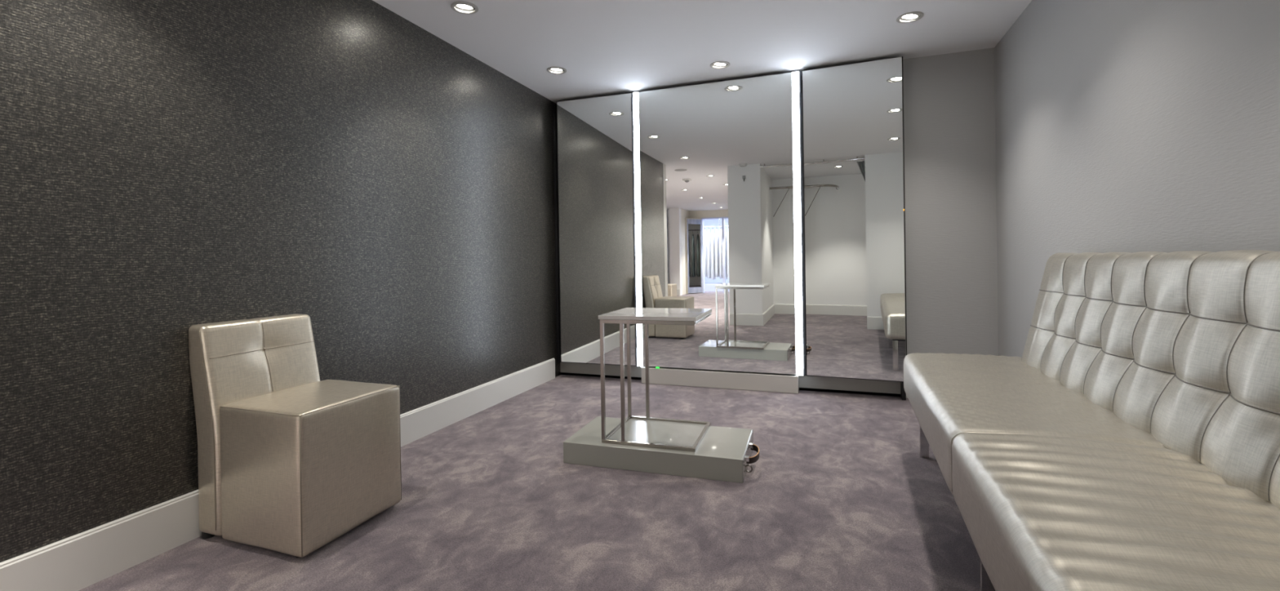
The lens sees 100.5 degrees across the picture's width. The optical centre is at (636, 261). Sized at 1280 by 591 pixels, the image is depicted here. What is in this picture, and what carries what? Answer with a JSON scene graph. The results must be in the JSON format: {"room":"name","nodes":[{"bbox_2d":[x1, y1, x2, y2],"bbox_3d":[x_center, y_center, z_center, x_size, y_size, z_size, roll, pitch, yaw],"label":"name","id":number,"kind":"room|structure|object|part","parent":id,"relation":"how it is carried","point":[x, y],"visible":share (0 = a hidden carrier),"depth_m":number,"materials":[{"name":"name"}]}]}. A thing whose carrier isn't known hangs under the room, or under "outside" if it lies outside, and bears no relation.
{"room":"clothing store","nodes":[
{"label":"clothing store","id":0,"kind":"room"},
{"bbox_2d":[0,0,561,562],"bbox_3d":[-1.319,-0.188,3.397,0.120,2.490,3.900,-1,0,20],"label":"wall","id":1,"kind":"structure","parent":0,"point":[168,167],"depth_m":2.17,"materials":[{"name":"paper"}]},
{"bbox_2d":[0,358,555,590],"bbox_3d":[-1.317,0.969,3.154,0.018,0.178,3.424,-1,0,20],"label":"baseboard","id":2,"kind":"structure","parent":1,"relation":"attached to","point":[76,562],"depth_m":1.90,"materials":[{"name":"white paint"}]},
{"bbox_2d":[78,374,979,590],"bbox_3d":[-2.725,1.151,-1.930,6.550,0.100,14.900,-1,0,20],"label":"floor","id":3,"kind":"structure","parent":0,"point":[839,494],"depth_m":2.17,"materials":[{"name":"carpet"}]},
{"bbox_2d":[188,314,401,557],"bbox_3d":[-1.370,0.652,2.179,0.586,0.822,0.475,-1,0,20],"label":"chair","id":4,"kind":"object","parent":3,"relation":"on","point":[291,461],"visible":1,"depth_m":2.02,"materials":[{"name":"beige leather"}]},
{"bbox_3d":[-1.573,0.644,2.248,0.154,0.800,0.462,-1,0,20],"label":"backrest","id":5,"kind":"part","parent":4,"relation":"part of","materials":[{"name":"beige leather"}]},
{"bbox_3d":[-1.293,0.786,2.153,0.428,0.519,0.473,-1,0,20],"label":"seat","id":6,"kind":"part","parent":4,"relation":"part of","materials":[{"name":"beige leather"}]},
{"bbox_2d":[563,416,759,483],"bbox_3d":[0.157,0.982,2.833,0.980,0.109,0.463,-1,0,18],"label":"display platform","id":7,"kind":"object","parent":3,"relation":"on","point":[723,453],"visible":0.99,"depth_m":2.65,"materials":[{"name":"grey paint"}]},
{"bbox_2d":[598,307,711,451],"bbox_3d":[0.118,0.600,2.872,0.510,0.656,0.449,-1,0,18],"label":"side table","id":8,"kind":"object","parent":7,"relation":"on","point":[647,431],"visible":1,"depth_m":2.78,"materials":[{"name":"silver metal"}]},
{"bbox_3d":[-0.174,0.616,2.747,0.018,0.602,0.018,-1,0,18],"label":"leg","id":9,"kind":"part","parent":8,"relation":"part of","materials":[{"name":"silver metal"}]},
{"bbox_3d":[-0.071,0.614,2.713,0.018,0.602,0.018,-1,0,18],"label":"leg","id":10,"kind":"part","parent":8,"relation":"part of","materials":[{"name":"silver metal"}]},
{"bbox_3d":[-0.045,0.612,3.145,0.018,0.602,0.018,-1,0,18],"label":"leg","id":11,"kind":"part","parent":8,"relation":"part of","materials":[{"name":"silver metal"}]},
{"bbox_3d":[0.061,0.611,3.111,0.018,0.602,0.018,-1,0,18],"label":"leg","id":12,"kind":"part","parent":8,"relation":"part of","materials":[{"name":"silver metal"}]},
{"bbox_3d":[0.113,0.302,2.871,0.496,0.020,0.437,-1,0,18],"label":"frame","id":13,"kind":"part","parent":8,"relation":"part of","materials":[{"name":"silver metal"}]},
{"bbox_3d":[0.120,0.919,2.874,0.490,0.017,0.437,-1,0,18],"label":"frame","id":14,"kind":"part","parent":8,"relation":"part of","materials":[{"name":"silver metal"}]},
{"bbox_3d":[0.120,0.924,2.874,0.454,0.005,0.401,-1,0,18],"label":"plate","id":15,"kind":"part","parent":8,"relation":"part of","materials":[{"name":"grey"}]},
{"bbox_3d":[0.352,0.297,2.793,0.007,0.010,0.429,-1,0,18],"label":"edge rail","id":16,"kind":"part","parent":8,"relation":"part of","materials":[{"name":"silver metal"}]},
{"bbox_3d":[0.566,0.976,2.700,0.004,0.105,0.459,-1,0,18],"label":"panel","id":17,"kind":"part","parent":7,"relation":"part of","materials":[{"name":"grey"}]},
{"bbox_2d":[552,56,906,399],"bbox_3d":[0.630,-0.211,4.424,2.848,2.467,0.346,-1,0,20],"label":"mirror","id":18,"kind":"object","parent":3,"relation":"on","point":[694,196],"visible":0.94,"depth_m":4.21,"materials":[{"name":"clear glass"}]},
{"bbox_2d":[556,93,635,365],"bbox_3d":[-0.358,-0.268,4.643,0.702,2.317,0.008,-1,0,18],"label":"mirror","id":19,"kind":"object","parent":18,"relation":"attached to","point":[596,136],"depth_m":4.64,"materials":[{"name":"clear glass"}]},
{"bbox_3d":[-0.015,-0.273,4.534,0.016,2.317,0.022,-1,0,20],"label":"hinge post","id":20,"kind":"part","parent":18,"relation":"part of","materials":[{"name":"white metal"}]},
{"bbox_3d":[1.269,-0.291,4.072,0.016,2.317,0.022,-1,0,20],"label":"hinge post","id":21,"kind":"part","parent":18,"relation":"part of","materials":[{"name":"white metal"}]},
{"bbox_2d":[903,249,1279,590],"bbox_3d":[1.248,0.500,1.431,0.695,1.049,2.885,-1,0,21],"label":"sofa","id":22,"kind":"object","parent":3,"relation":"on","point":[1132,442],"visible":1,"depth_m":1.33,"materials":[{"name":"beige leather"}]},
{"bbox_3d":[1.491,0.866,2.764,0.060,0.299,0.070,-1,0,21],"label":"leg","id":23,"kind":"part","parent":22,"relation":"part of","materials":[{"name":"silver metal"}]},
{"bbox_3d":[1.016,0.878,1.538,0.060,0.299,0.070,-1,0,21],"label":"leg","id":24,"kind":"part","parent":22,"relation":"part of","materials":[{"name":"silver metal"}]},
{"bbox_3d":[1.239,0.607,1.449,0.662,0.246,2.860,-1,0,21],"label":"seat","id":25,"kind":"part","parent":22,"relation":"part of","materials":[{"name":"beige leather"}]},
{"bbox_3d":[1.457,0.255,1.285,0.192,0.564,2.770,-1,0,21],"label":"backrest","id":26,"kind":"part","parent":22,"relation":"part of","materials":[{"name":"beige leather"}]},
{"bbox_2d":[372,0,1031,103],"bbox_3d":[-2.766,-1.426,-1.940,6.550,0.075,14.900,-1,0,20],"label":"ceiling","id":27,"kind":"structure","parent":0,"point":[605,47],"depth_m":3.43,"materials":[{"name":"white paint"}]},
{"bbox_2d":[450,1,478,14],"bbox_3d":[-0.973,-1.464,3.015,0.149,0.070,0.149,-1,0,20],"label":"light","id":28,"kind":"object","parent":27,"relation":"attached to","point":[463,7],"visible":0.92,"depth_m":3.03,"materials":[{"name":"white glass"}]},
{"bbox_2d":[546,66,566,74],"bbox_3d":[-0.605,-1.474,4.030,0.149,0.070,0.149,-1,0,20],"label":"light","id":29,"kind":"object","parent":27,"relation":"attached to","point":[555,70],"visible":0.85,"depth_m":4.05,"materials":[{"name":"white glass"}]},
{"bbox_2d":[710,61,729,69],"bbox_3d":[0.621,-1.493,3.971,0.149,0.070,0.149,-1,0,20],"label":"light","id":30,"kind":"object","parent":27,"relation":"attached to","point":[719,64],"visible":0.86,"depth_m":3.99,"materials":[{"name":"white glass"}]},
{"bbox_2d":[896,11,924,23],"bbox_3d":[1.655,-1.506,3.227,0.149,0.070,0.149,-1,0,20],"label":"light","id":31,"kind":"object","parent":27,"relation":"attached to","point":[909,17],"visible":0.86,"depth_m":3.24,"materials":[{"name":"white glass"}]},
{"bbox_2d":[802,115,806,354],"bbox_3d":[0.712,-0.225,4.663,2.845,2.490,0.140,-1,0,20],"label":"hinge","id":32,"kind":"structure","parent":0,"point":[802,116],"depth_m":4.35,"materials":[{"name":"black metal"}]},
{"bbox_2d":[902,48,998,355],"bbox_3d":[2.298,-0.247,3.988,0.596,2.490,0.335,-1,0,20],"label":"wall pier","id":33,"kind":"object","parent":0,"point":[949,130],"visible":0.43,"depth_m":3.82,"materials":[{"name":"grey paint"}]},
{"bbox_2d":[994,0,1279,357],"bbox_3d":[1.878,-0.232,1.766,0.120,2.490,4.800,-1,0,20],"label":"wall","id":34,"kind":"structure","parent":0,"point":[1122,126],"depth_m":2.06,"materials":[{"name":"grey paint"}]}
]}

